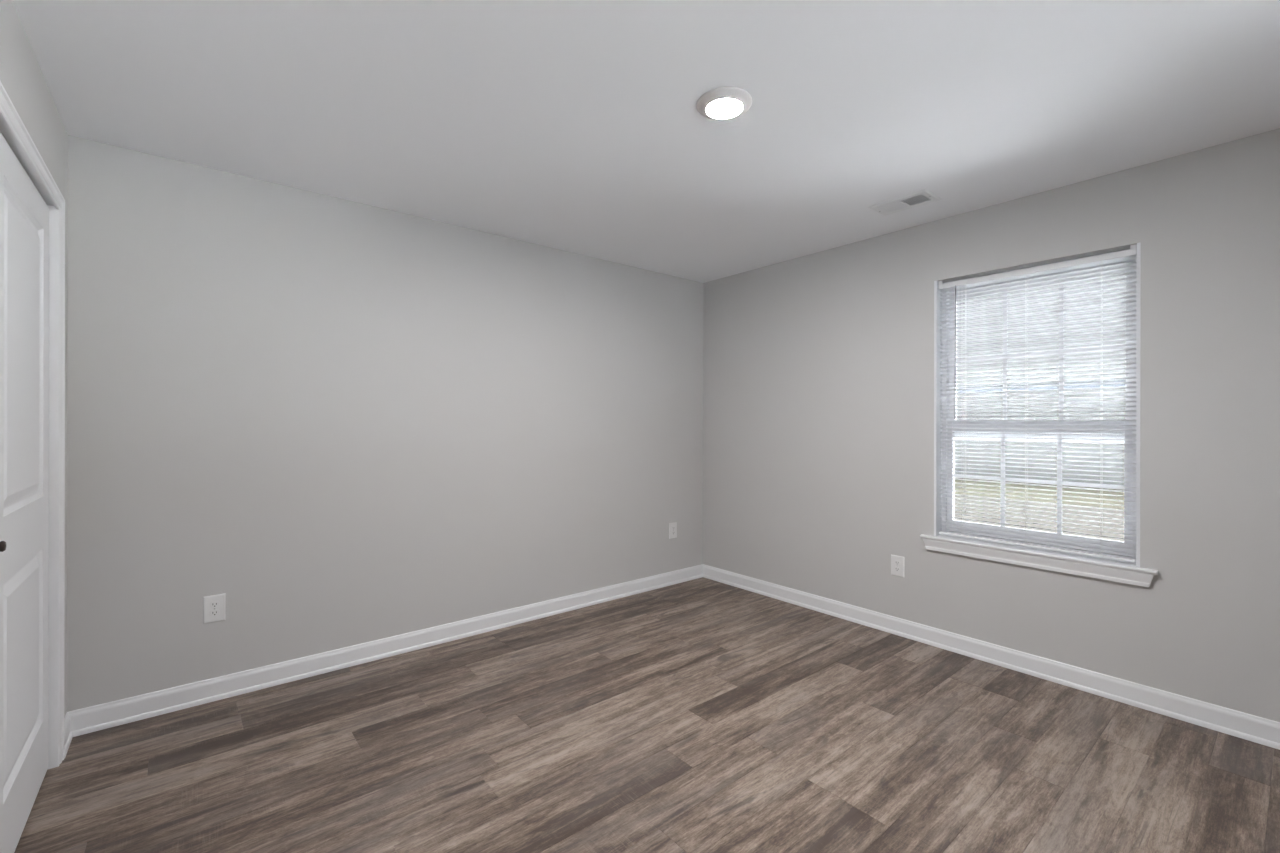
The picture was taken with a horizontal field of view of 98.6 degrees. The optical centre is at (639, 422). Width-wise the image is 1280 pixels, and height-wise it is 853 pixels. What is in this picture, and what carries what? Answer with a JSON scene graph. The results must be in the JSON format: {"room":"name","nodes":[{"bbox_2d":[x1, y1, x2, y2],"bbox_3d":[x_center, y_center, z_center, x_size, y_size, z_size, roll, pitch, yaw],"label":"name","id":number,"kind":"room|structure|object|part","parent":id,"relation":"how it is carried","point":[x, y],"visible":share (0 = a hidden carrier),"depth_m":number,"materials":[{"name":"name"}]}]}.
{"room":"empty bedroom","nodes":[
{"label":"empty bedroom","id":0,"kind":"room"},
{"bbox_2d":[0,0,67,717],"bbox_3d":[-0.915,0.115,0.443,0.110,2.560,4.548,0,0,-40],"label":"wall","id":1,"kind":"structure","parent":0,"point":[22,78],"depth_m":1.79,"materials":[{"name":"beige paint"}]},
{"bbox_2d":[0,132,48,852],"bbox_3d":[-1.945,0.238,1.722,0.035,2.046,0.740,0,0,-40],"label":"door","id":2,"kind":"structure","parent":1,"relation":"in","point":[24,214],"depth_m":1.69,"materials":[{"name":"white paint"}]},
{"bbox_2d":[0,541,5,551],"bbox_3d":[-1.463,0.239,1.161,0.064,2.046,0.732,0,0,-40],"label":"door knob","id":3,"kind":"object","parent":2,"relation":"attached to","point":[2,543],"depth_m":1.42,"materials":[{"name":"black metal"}]},
{"bbox_2d":[0,81,64,769],"bbox_3d":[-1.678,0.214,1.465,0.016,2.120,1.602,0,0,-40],"label":"trim","id":4,"kind":"structure","parent":1,"relation":"attached to","point":[9,115],"depth_m":2.04,"materials":[{"name":"white paint"}]},
{"bbox_2d":[64,712,72,757],"bbox_3d":[-0.867,1.224,0.483,0.018,0.101,4.548,0,0,-40],"label":"baseboard","id":5,"kind":"structure","parent":1,"relation":"attached to","point":[68,736],"depth_m":2.17,"materials":[{"name":"white paint"}]},
{"bbox_2d":[67,135,702,711],"bbox_3d":[-1.218,0.114,3.206,4.741,2.560,0.100,0,0,-40],"label":"wall","id":6,"kind":"structure","parent":0,"point":[348,423],"depth_m":2.83,"materials":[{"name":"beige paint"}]},
{"bbox_2d":[203,593,225,623],"bbox_3d":[-1.954,0.853,2.529,0.080,0.122,0.008,0,0,-40],"label":"wall outlet","id":7,"kind":"object","parent":6,"relation":"attached to","point":[214,605],"visible":1,"depth_m":2.53,"materials":[{"name":"white plastic"}]},
{"bbox_2d":[210,601,218,607],"bbox_3d":[-1.953,0.834,2.527,0.034,0.028,0.002,0,0,-40],"label":"receptacle","id":8,"kind":"object","parent":7,"relation":"attached to","point":[213,604],"depth_m":2.53,"materials":[{"name":"white plastic"}]},
{"bbox_2d":[210,609,218,615],"bbox_3d":[-1.953,0.873,2.527,0.034,0.028,0.002,0,0,-40],"label":"receptacle","id":9,"kind":"object","parent":7,"relation":"attached to","point":[213,612],"depth_m":2.53,"materials":[{"name":"white plastic"}]},
{"bbox_2d":[69,564,702,736],"bbox_3d":[-0.893,1.224,3.399,3.691,0.101,0.018,0,0,-40],"label":"baseboard","id":10,"kind":"structure","parent":6,"relation":"attached to","point":[90,719],"depth_m":2.83,"materials":[{"name":"white paint"}]},
{"bbox_2d":[669,522,676,538],"bbox_3d":[0.263,0.853,4.360,0.080,0.122,0.008,0,0,-40],"label":"wall outlet","id":11,"kind":"object","parent":6,"relation":"attached to","point":[672,526],"visible":1,"depth_m":4.36,"materials":[{"name":"white plastic"}]},
{"bbox_2d":[13,0,1279,282],"bbox_3d":[0.263,-1.223,1.414,4.741,0.120,4.748,0,0,-40],"label":"ceiling","id":12,"kind":"structure","parent":0,"point":[575,126],"depth_m":1.97,"materials":[{"name":"white paint"}]},
{"bbox_2d":[697,87,751,119],"bbox_3d":[0.307,-1.152,2.005,0.199,0.023,0.199,0,0,-40],"label":"recessed light","id":13,"kind":"object","parent":12,"relation":"in","point":[722,103],"visible":1,"depth_m":1.97,"materials":[{"name":"white"}]},
{"bbox_2d":[707,99,741,117],"bbox_3d":[0.307,-1.147,2.005,0.128,0.013,0.128,0,0,-40],"label":"diffuser","id":14,"kind":"object","parent":13,"relation":"attached to","point":[716,108],"depth_m":2.00,"materials":[{"name":"white plastic"}]},
{"bbox_2d":[868,189,941,215],"bbox_3d":[1.395,-1.158,2.910,0.190,0.008,0.303,0,0,-40],"label":"ceiling vent","id":15,"kind":"object","parent":12,"relation":"in","point":[924,196],"visible":1,"depth_m":2.89,"materials":[{"name":"white metal"}]},
{"bbox_2d":[14,577,1279,852],"bbox_3d":[0.525,1.337,1.633,3.751,0.120,4.548,0,0,-40],"label":"floor","id":16,"kind":"structure","parent":0,"point":[700,715],"depth_m":2.08,"materials":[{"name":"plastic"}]},
{"bbox_2d":[703,128,1279,721],"bbox_3d":[2.031,0.119,2.875,0.150,2.560,4.548,0,0,-40],"label":"wall","id":17,"kind":"structure","parent":0,"point":[818,368],"depth_m":2.78,"materials":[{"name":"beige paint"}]},
{"bbox_2d":[891,554,903,576],"bbox_3d":[1.555,0.865,3.326,0.008,0.122,0.080,0,0,-40],"label":"wall outlet","id":18,"kind":"object","parent":17,"relation":"attached to","point":[897,562],"visible":1,"depth_m":3.32,"materials":[{"name":"white plastic"}]},
{"bbox_2d":[703,564,1279,749],"bbox_3d":[1.965,1.229,2.822,0.018,0.101,4.548,0,0,-40],"label":"baseboard","id":19,"kind":"structure","parent":17,"relation":"attached to","point":[1253,728],"depth_m":2.76,"materials":[{"name":"white paint"}]},
{"bbox_2d":[920,242,1157,586],"bbox_3d":[2.019,-0.041,2.866,0.178,1.546,1.012,0,0,-40],"label":"window","id":20,"kind":"structure","parent":17,"relation":"in","point":[1126,572],"depth_m":2.81,"materials":[{"name":"white plastic"}]},
{"bbox_2d":[939,244,1136,562],"bbox_3d":[1.995,-0.088,2.843,0.038,1.452,0.854,0,0,-40],"label":"window blind","id":21,"kind":"object","parent":20,"relation":"attached to","point":[1132,252],"visible":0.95,"depth_m":2.79,"materials":[{"name":"white plastic"}]},
{"bbox_3d":[1.805,-0.070,3.079,0.028,1.394,0.001,0,0,-40],"label":"ladder cord","id":22,"kind":"part","parent":21,"relation":"part of","materials":[{"name":"white fabric"}]},
{"bbox_3d":[1.998,-0.070,2.846,0.028,1.394,0.001,0,0,-40],"label":"ladder cord","id":23,"kind":"part","parent":21,"relation":"part of","materials":[{"name":"white fabric"}]},
{"bbox_3d":[1.997,0.633,2.845,0.025,0.011,0.850,0,0,-40],"label":"rail","id":24,"kind":"part","parent":21,"relation":"part of","materials":[{"name":"white plastic"}]},
{"bbox_3d":[2.190,-0.070,2.612,0.028,1.394,0.001,0,0,-40],"label":"ladder cord","id":25,"kind":"part","parent":21,"relation":"part of","materials":[{"name":"white fabric"}]},
{"bbox_3d":[1.990,0.662,2.843,0.106,0.020,1.012,0,0,-40],"label":"sill","id":26,"kind":"part","parent":20,"relation":"part of","materials":[{"name":"white paint"}]},
{"bbox_3d":[2.048,0.307,2.887,0.028,0.635,0.812,0,0,-40],"label":"sash","id":27,"kind":"part","parent":20,"relation":"part of","materials":[{"name":"white plastic"}]},
{"bbox_3d":[2.072,-0.341,2.906,0.028,0.870,0.812,0,0,-40],"label":"sash","id":28,"kind":"part","parent":20,"relation":"part of","materials":[{"name":"white plastic"}]},
{"label":"outside","id":29,"kind":"structure","parent":0,"visible":0},
{"bbox_2d":[954,493,1123,540],"bbox_3d":[8.644,1.594,6.491,4.400,0.090,27.000,0,0,-40],"label":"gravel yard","id":30,"kind":"structure","parent":29,"point":[955,496],"depth_m":9.09,"materials":[{"name":"grey gravel"}]},
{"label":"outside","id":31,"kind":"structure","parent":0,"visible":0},
{"bbox_2d":[954,477,1123,508],"bbox_3d":[28.143,1.628,23.239,47.000,0.080,120.000,0,0,-40],"label":"lawn","id":32,"kind":"structure","parent":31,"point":[956,481],"depth_m":12.31,"materials":[{"name":"green plant"}]},
{"bbox_2d":[954,361,1125,484],"bbox_3d":[16.720,-0.114,12.638,8.920,3.370,27.000,0,0,-40],"label":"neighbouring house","id":33,"kind":"structure","parent":32,"relation":"on","point":[1111,362],"depth_m":14.26,"materials":[{"name":"white"}]}
]}

